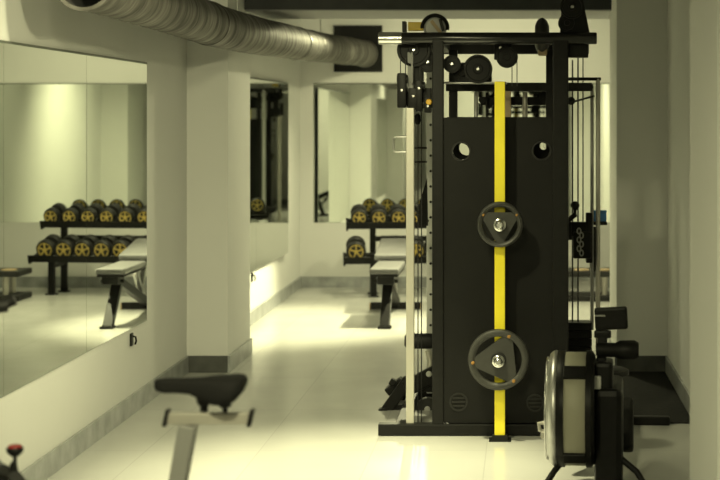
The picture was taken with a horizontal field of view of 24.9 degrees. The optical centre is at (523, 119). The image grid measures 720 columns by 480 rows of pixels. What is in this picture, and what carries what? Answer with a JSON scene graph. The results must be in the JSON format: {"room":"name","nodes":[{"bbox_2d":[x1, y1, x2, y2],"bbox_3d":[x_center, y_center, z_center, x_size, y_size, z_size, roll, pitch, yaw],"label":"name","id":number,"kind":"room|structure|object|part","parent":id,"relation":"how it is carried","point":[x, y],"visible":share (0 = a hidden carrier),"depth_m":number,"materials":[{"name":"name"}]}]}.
{"room":"gym","nodes":[
{"label":"gym","id":0,"kind":"room"},
{"bbox_2d":[0,0,299,471],"bbox_3d":[-2.440,0.320,5.335,0.200,2.860,23.070,0,0,0],"label":"wall","id":1,"kind":"structure","parent":0,"point":[43,413],"depth_m":10.11,"materials":[{"name":"paint"}]},
{"bbox_2d":[0,40,146,397],"bbox_3d":[-2.336,0.442,8.135,0.008,1.597,3.710,0,0,0],"label":"wall mirror","id":2,"kind":"object","parent":1,"relation":"attached to","point":[73,124],"visible":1,"depth_m":8.27,"materials":[{"name":"clear glass"}]},
{"bbox_3d":[-2.336,0.442,6.760,0.008,1.597,0.960,0,0,0],"label":"mirror panel","id":3,"kind":"part","parent":2,"relation":"part of","materials":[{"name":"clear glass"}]},
{"bbox_3d":[-2.336,0.442,7.925,0.008,1.597,1.370,0,0,0],"label":"mirror panel","id":4,"kind":"part","parent":2,"relation":"part of","materials":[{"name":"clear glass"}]},
{"bbox_3d":[-2.336,0.442,9.300,0.008,1.597,1.380,0,0,0],"label":"mirror panel","id":5,"kind":"part","parent":2,"relation":"part of","materials":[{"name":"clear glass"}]},
{"bbox_2d":[130,333,136,345],"bbox_3d":[-2.320,1.305,9.600,0.040,0.075,0.050,0,0,0],"label":"clip","id":6,"kind":"object","parent":1,"relation":"attached to","point":[131,334],"visible":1,"depth_m":9.60,"materials":[{"name":"black metal"}]},
{"bbox_3d":[-2.334,1.305,9.600,0.012,0.075,0.050,0,0,0],"label":"clip plate","id":7,"kind":"part","parent":6,"relation":"part of","materials":[{"name":"black metal"}]},
{"bbox_2d":[20,276,300,479],"bbox_3d":[-2.189,1.692,5.335,0.302,0.115,23.070,0,0,0],"label":"baseboard","id":8,"kind":"structure","parent":1,"relation":"attached to","point":[57,458],"depth_m":9.68,"materials":[{"name":"grey stone"}]},
{"bbox_2d":[250,77,288,271],"bbox_3d":[-2.316,0.464,13.920,0.008,1.652,3.600,0,0,1],"label":"wall mirror","id":9,"kind":"object","parent":1,"relation":"attached to","point":[268,98],"visible":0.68,"depth_m":14.57,"materials":[{"name":"clear glass"}]},
{"bbox_3d":[-2.326,0.464,13.035,0.008,1.652,1.830,0,0,1],"label":"mirror panel","id":10,"kind":"part","parent":9,"relation":"part of","materials":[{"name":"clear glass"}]},
{"bbox_2d":[187,0,249,355],"bbox_3d":[-2.197,0.320,11.650,0.286,2.860,0.900,0,0,0],"label":"pillar","id":11,"kind":"structure","parent":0,"point":[218,80],"depth_m":11.20,"materials":[{"name":"paint"}]},
{"bbox_2d":[46,287,689,479],"bbox_3d":[-0.672,1.800,5.335,3.735,0.100,23.470,0,0,0],"label":"floor","id":12,"kind":"structure","parent":0,"point":[319,368],"depth_m":8.95,"materials":[{"name":"white tile"}]},
{"bbox_2d":[0,294,254,479],"bbox_3d":[-1.416,1.140,4.840,1.218,1.210,0.520,0,0,0],"label":"exercise bike","id":13,"kind":"object","parent":12,"relation":"on","point":[221,390],"visible":1,"depth_m":4.82,"materials":[{"name":"black plastic"}]},
{"bbox_3d":[-1.531,1.029,4.840,0.027,0.043,0.028,0,0,0],"label":"brake stem","id":14,"kind":"part","parent":13,"relation":"part of","materials":[{"name":"metal"}]},
{"bbox_3d":[-1.526,0.991,4.840,0.052,0.034,0.052,0,0,0],"label":"brake knob","id":15,"kind":"part","parent":13,"relation":"part of","materials":[{"name":"red plastic"}]},
{"bbox_3d":[-1.054,1.179,4.840,0.143,0.539,0.068,0,0,0],"label":"seat post","id":16,"kind":"part","parent":13,"relation":"part of","materials":[{"name":"grey metal"}]},
{"bbox_3d":[-0.897,0.859,4.840,0.039,0.033,0.040,0,0,0],"label":"slide knob","id":17,"kind":"part","parent":13,"relation":"part of","materials":[{"name":"black plastic"}]},
{"bbox_2d":[343,218,426,296],"bbox_3d":[-0.780,1.370,16.202,2.060,0.759,0.540,0,0,-7],"label":"dumbbell rack","id":18,"kind":"object","parent":12,"relation":"on","point":[368,258],"visible":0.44,"depth_m":16.07,"materials":[{"name":"black metal"}]},
{"bbox_2d":[346,236,365,256],"bbox_3d":[-1.662,1.266,15.956,0.194,0.234,0.282,0,0,-7],"label":"dumbbell","id":19,"kind":"object","parent":18,"relation":"on","point":[355,245],"visible":1,"depth_m":15.84,"materials":[{"name":"black rubber"}]},
{"bbox_2d":[351,204,367,221],"bbox_3d":[-1.654,0.949,16.182,0.166,0.208,0.277,0,0,-7],"label":"dumbbell","id":20,"kind":"object","parent":18,"relation":"on","point":[358,211],"visible":1,"depth_m":16.07,"materials":[{"name":"black rubber"}]},
{"bbox_3d":[-1.525,1.399,16.280,0.060,0.678,0.050,0,0,-7],"label":"post","id":21,"kind":"part","parent":18,"relation":"part of","materials":[{"name":"black metal"}]},
{"bbox_3d":[-1.488,1.579,15.972,0.060,0.318,0.050,0,0,-7],"label":"post","id":22,"kind":"part","parent":18,"relation":"part of","materials":[{"name":"black metal"}]},
{"bbox_2d":[370,204,386,221],"bbox_3d":[-1.460,0.949,16.206,0.166,0.208,0.277,0,0,-7],"label":"dumbbell","id":23,"kind":"object","parent":18,"relation":"on","point":[378,212],"visible":1,"depth_m":16.09,"materials":[{"name":"rubber"}]},
{"bbox_2d":[343,252,426,265],"bbox_3d":[-0.767,1.378,16.093,2.060,0.115,0.320,0,0,-7],"label":"shelf","id":24,"kind":"object","parent":18,"relation":"attached to","point":[368,258],"depth_m":15.85,"materials":[{"name":"black metal"}]},
{"bbox_2d":[346,218,426,230],"bbox_3d":[-0.794,1.048,16.311,2.000,0.115,0.320,0,0,-7],"label":"shelf","id":25,"kind":"object","parent":18,"relation":"attached to","point":[370,225],"depth_m":16.08,"materials":[{"name":"black metal"}]},
{"bbox_2d":[389,204,405,221],"bbox_3d":[-1.266,0.949,16.230,0.166,0.208,0.277,0,0,-7],"label":"dumbbell","id":26,"kind":"object","parent":18,"relation":"on","point":[397,212],"visible":0.99,"depth_m":16.11,"materials":[{"name":"metal"}]},
{"bbox_2d":[415,235,425,256],"bbox_3d":[-1.080,1.266,16.028,0.194,0.234,0.282,0,0,-7],"label":"dumbbell","id":27,"kind":"object","parent":18,"relation":"on","point":[423,244],"visible":0.38,"depth_m":15.92,"materials":[{"name":"metal"}]},
{"bbox_2d":[369,236,420,328],"bbox_3d":[-1.185,1.426,14.326,0.482,0.685,1.652,0,0,0],"label":"weight bench","id":28,"kind":"object","parent":12,"relation":"on","point":[390,255],"visible":0.95,"depth_m":14.21,"materials":[{"name":"white leather"}]},
{"bbox_2d":[378,0,606,441],"bbox_3d":[-0.183,0.557,9.381,1.390,2.507,1.458,0,0,0],"label":"cable machine","id":29,"kind":"object","parent":12,"relation":"on","point":[475,287],"visible":0.98,"depth_m":8.95,"materials":[{"name":"black metal"}]},
{"bbox_3d":[-0.632,0.809,8.973,0.044,1.750,0.045,0,0,0],"label":"guide rail","id":30,"kind":"part","parent":29,"relation":"part of","materials":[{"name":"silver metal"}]},
{"bbox_3d":[-0.638,-0.270,9.080,0.034,0.224,0.060,0,0,0],"label":"hanger plate","id":31,"kind":"part","parent":29,"relation":"part of","materials":[{"name":"grey metal"}]},
{"bbox_3d":[-0.612,1.567,9.742,0.251,0.191,0.065,0,0,0],"label":"link plate","id":32,"kind":"part","parent":29,"relation":"part of","materials":[{"name":"black metal"}]},
{"bbox_3d":[-0.598,-0.190,9.130,0.155,0.232,0.080,0,0,0],"label":"carriage frame","id":33,"kind":"part","parent":29,"relation":"part of","materials":[{"name":"black metal"}]},
{"bbox_3d":[-0.584,1.495,9.750,0.085,0.221,0.040,0,0,0],"label":"curved arm","id":34,"kind":"part","parent":29,"relation":"part of","materials":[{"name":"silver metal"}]},
{"bbox_3d":[-0.529,-0.100,8.983,0.034,0.034,0.014,0,0,0],"label":"amber knob","id":35,"kind":"part","parent":29,"relation":"part of","materials":[{"name":"orange plastic"}]},
{"bbox_3d":[-0.492,-0.533,9.172,0.084,0.086,0.025,0,0,0],"label":"wheel arm","id":36,"kind":"part","parent":29,"relation":"part of","materials":[{"name":"beige metal"}]},
{"bbox_3d":[-0.416,0.634,9.510,0.050,2.092,0.060,0,0,0],"label":"post","id":37,"kind":"part","parent":29,"relation":"part of","materials":[{"name":"black metal"}]},
{"bbox_3d":[-0.290,-0.261,9.275,0.212,0.085,0.030,0,0,0],"label":"pulley plate","id":38,"kind":"part","parent":29,"relation":"part of","materials":[{"name":"black metal"}]},
{"bbox_3d":[-0.285,-0.211,9.200,0.376,0.014,0.014,0,0,0],"label":"thin rail","id":39,"kind":"part","parent":29,"relation":"part of","materials":[{"name":"metal"}]},
{"bbox_3d":[-0.286,-0.074,9.620,0.023,0.197,0.024,0,0,0],"label":"guide rod","id":40,"kind":"part","parent":29,"relation":"part of","materials":[{"name":"metal"}]},
{"bbox_3d":[-0.221,-0.069,9.620,0.016,0.185,0.016,0,0,0],"label":"guide rod","id":41,"kind":"part","parent":29,"relation":"part of","materials":[{"name":"grey metal"}]},
{"bbox_2d":[468,329,528,389],"bbox_3d":[-0.139,1.299,8.746,0.332,0.332,0.048,0,0,0],"label":"weight plate","id":42,"kind":"object","parent":29,"relation":"on","point":[503,346],"visible":0.97,"depth_m":8.73,"materials":[{"name":"grey metal"}]},
{"bbox_3d":[-0.136,0.833,8.956,0.620,1.694,0.012,0,0,0],"label":"panel","id":43,"kind":"part","parent":29,"relation":"part of","materials":[{"name":"black metal"}]},
{"bbox_3d":[-0.140,0.831,9.235,0.600,1.697,0.010,0,0,0],"label":"panel","id":44,"kind":"part","parent":29,"relation":"part of","materials":[{"name":"black metal"}]},
{"bbox_2d":[477,201,522,246],"bbox_3d":[-0.131,0.566,8.746,0.248,0.248,0.048,0,0,0],"label":"weight plate","id":45,"kind":"object","parent":29,"relation":"on","point":[489,218],"visible":0.98,"depth_m":8.73,"materials":[{"name":"grey metal"}]},
{"bbox_3d":[-0.132,0.767,8.809,0.057,1.954,0.042,0,0,0],"label":"storage rail","id":46,"kind":"part","parent":29,"relation":"part of","materials":[{"name":"yellow metal"}]},
{"bbox_3d":[-0.131,1.732,8.820,0.120,0.035,0.100,0,0,0],"label":"foot plate","id":47,"kind":"part","parent":29,"relation":"part of","materials":[{"name":"black metal"}]},
{"bbox_3d":[0.006,-0.089,9.620,0.031,0.155,0.032,0,0,0],"label":"guide rod","id":48,"kind":"part","parent":29,"relation":"part of","materials":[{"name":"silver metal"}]},
{"bbox_3d":[0.150,0.634,9.510,0.041,2.092,0.060,0,0,0],"label":"post","id":49,"kind":"part","parent":29,"relation":"part of","materials":[{"name":"black metal"}]},
{"bbox_3d":[0.292,0.613,9.840,0.092,0.239,0.056,0,0,0],"label":"pull knob","id":50,"kind":"part","parent":29,"relation":"part of","materials":[{"name":"black metal"}]},
{"bbox_3d":[0.342,0.743,9.825,0.046,0.177,0.010,0,0,0],"label":"chain","id":51,"kind":"part","parent":29,"relation":"part of","materials":[{"name":"grey metal"}]},
{"bbox_3d":[0.417,0.540,9.900,0.021,1.497,0.022,0,0,0],"label":"guide rod","id":52,"kind":"part","parent":29,"relation":"part of","materials":[{"name":"grey metal"}]},
{"bbox_3d":[0.454,0.586,9.900,0.027,1.674,0.028,0,0,0],"label":"guide rod","id":53,"kind":"part","parent":29,"relation":"part of","materials":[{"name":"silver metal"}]},
{"bbox_2d":[594,210,606,220],"bbox_3d":[0.466,0.593,9.998,0.090,0.066,0.089,0,0,0],"label":"box","id":54,"kind":"object","parent":29,"relation":"on","point":[602,212],"visible":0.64,"depth_m":9.96,"materials":[{"name":"blue plastic"}]},
{"bbox_2d":[594,221,606,224],"bbox_3d":[0.452,0.638,9.990,0.120,0.018,0.120,0,0,0],"label":"shelf","id":55,"kind":"object","parent":29,"relation":"attached to","point":[601,222],"depth_m":9.93,"materials":[{"name":"black metal"}]},
{"bbox_2d":[568,268,609,301],"bbox_3d":[0.550,1.599,15.765,0.700,0.302,0.430,0,0,0],"label":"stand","id":56,"kind":"object","parent":12,"relation":"on","point":[584,285],"visible":0.45,"depth_m":15.60,"materials":[{"name":"black metal"}]},
{"bbox_3d":[0.600,1.605,15.610,0.160,0.110,0.020,0,0,0],"label":"brace plate","id":57,"kind":"part","parent":56,"relation":"part of","materials":[{"name":"grey metal"}]},
{"bbox_2d":[537,306,669,479],"bbox_3d":[0.434,1.315,8.322,0.583,0.871,2.031,0,0,7],"label":"rowing machine","id":58,"kind":"object","parent":12,"relation":"on","point":[588,421],"visible":1,"depth_m":7.47,"materials":[{"name":"black metal"}]},
{"bbox_2d":[563,352,585,465],"bbox_3d":[0.244,1.358,7.600,0.108,0.528,0.528,0,0,4],"label":"fan grille","id":59,"kind":"object","parent":58,"relation":"attached to","point":[574,363],"depth_m":7.37,"materials":[{"name":"beige"}]},
{"bbox_3d":[0.371,1.075,7.606,0.080,0.255,0.068,0,0,4],"label":"monitor arm","id":60,"kind":"part","parent":58,"relation":"part of"},
{"bbox_2d":[594,306,627,329],"bbox_3d":[0.411,0.935,7.608,0.159,0.112,0.050,0,0,4],"label":"monitor","id":61,"kind":"object","parent":58,"relation":"on","point":[606,318],"depth_m":7.58,"materials":[{"name":"black plastic"}]},
{"bbox_3d":[0.438,1.078,7.566,0.200,0.094,0.094,0,0,4],"label":"pull handle","id":62,"kind":"part","parent":58,"relation":"part of","materials":[{"name":"black rubber"}]},
{"bbox_3d":[0.399,1.323,8.441,0.300,0.055,0.240,0,0,4],"label":"sliding seat","id":63,"kind":"part","parent":58,"relation":"part of","materials":[{"name":"black plastic"}]},
{"bbox_3d":[0.489,1.510,8.004,0.110,0.251,0.197,0,0,4],"label":"foot plate","id":64,"kind":"part","parent":58,"relation":"part of","materials":[{"name":"black plastic"}]},
{"bbox_2d":[623,372,689,423],"bbox_3d":[0.658,1.746,10.241,0.637,0.006,1.882,0,0,0],"label":"floor mat","id":65,"kind":"object","parent":12,"relation":"on","point":[652,393],"visible":0.31,"depth_m":10.17,"materials":[{"name":"rubber"}]},
{"bbox_2d":[300,19,609,276],"bbox_3d":[-0.672,0.320,16.970,3.735,2.860,0.200,0,0,0],"label":"wall","id":66,"kind":"structure","parent":0,"point":[322,244],"depth_m":16.87,"materials":[{"name":"paint"}]},
{"bbox_2d":[334,25,381,71],"bbox_3d":[-1.732,-0.745,16.852,0.507,0.486,0.037,0,0,0],"label":"board","id":67,"kind":"object","parent":66,"relation":"attached to","point":[362,32],"visible":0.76,"depth_m":16.84,"materials":[{"name":"black"}]},
{"bbox_2d":[313,83,407,221],"bbox_3d":[-1.708,0.340,16.866,0.982,1.442,0.008,0,0,0],"label":"wall mirror","id":68,"kind":"object","parent":66,"relation":"attached to","point":[357,129],"depth_m":16.86,"materials":[{"name":"clear glass"}]},
{"bbox_3d":[-1.675,0.343,16.866,1.050,1.455,0.008,0,0,0],"label":"mirror panel","id":69,"kind":"part","parent":68,"relation":"part of","materials":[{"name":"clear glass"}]},
{"bbox_3d":[-0.625,0.343,16.866,1.050,1.455,0.008,0,0,0],"label":"mirror panel","id":70,"kind":"part","parent":68,"relation":"part of","materials":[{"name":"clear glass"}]},
{"bbox_2d":[301,276,609,287],"bbox_3d":[-0.672,1.692,16.862,3.303,0.115,0.016,0,0,0],"label":"baseboard","id":71,"kind":"structure","parent":66,"relation":"attached to","point":[306,281],"depth_m":16.86,"materials":[{"name":"grey stone"}]},
{"bbox_2d":[568,83,609,221],"bbox_3d":[0.679,0.340,16.866,0.428,1.442,0.008,0,0,0],"label":"wall mirror","id":72,"kind":"object","parent":66,"relation":"attached to","point":[604,87],"depth_m":16.86,"materials":[{"name":"clear glass"}]},
{"bbox_3d":[0.430,0.343,16.866,1.060,1.455,0.008,0,0,0],"label":"mirror panel","id":73,"kind":"part","parent":72,"relation":"part of","materials":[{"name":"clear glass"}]},
{"bbox_2d":[610,0,666,355],"bbox_3d":[0.819,0.320,11.650,0.352,2.860,0.900,0,0,0],"label":"pillar","id":74,"kind":"structure","parent":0,"point":[638,28],"depth_m":11.20,"materials":[{"name":"paint"}]},
{"bbox_2d":[667,0,689,391],"bbox_3d":[1.095,0.320,5.335,0.200,2.860,23.070,0,0,0],"label":"wall","id":75,"kind":"structure","parent":0,"point":[678,11],"depth_m":10.33,"materials":[{"name":"paint"}]},
{"bbox_2d":[608,338,689,414],"bbox_3d":[0.811,1.692,5.335,0.368,0.115,23.070,0,0,0],"label":"baseboard","id":76,"kind":"structure","parent":75,"relation":"attached to","point":[643,363],"depth_m":11.18,"materials":[{"name":"grey stone"}]},
{"bbox_2d":[690,0,719,479],"bbox_3d":[0.819,0.320,5.810,0.352,2.860,0.900,0,0,0],"label":"pillar","id":77,"kind":"structure","parent":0,"point":[704,14],"depth_m":5.75,"materials":[{"name":"paint"}]},
{"bbox_3d":[-0.672,-1.160,5.335,3.735,0.100,23.470,0,0,0],"label":"ceiling","id":78,"kind":"structure","parent":0,"visible":0},
{"bbox_2d":[60,0,377,67],"bbox_3d":[-1.853,-0.782,11.982,0.375,0.656,9.653,0,0,2],"label":"air duct","id":79,"kind":"object","parent":78,"relation":"hanging from","point":[203,22],"visible":1,"depth_m":10.09,"materials":[{"name":"grey metal"}]},
{"bbox_2d":[244,0,611,18],"bbox_3d":[-0.672,-0.958,12.360,3.335,0.305,1.000,0,0,0],"label":"ceiling beam","id":80,"kind":"structure","parent":78,"relation":"attached to","point":[266,9],"depth_m":11.86,"materials":[{"name":"grey"}]}
]}

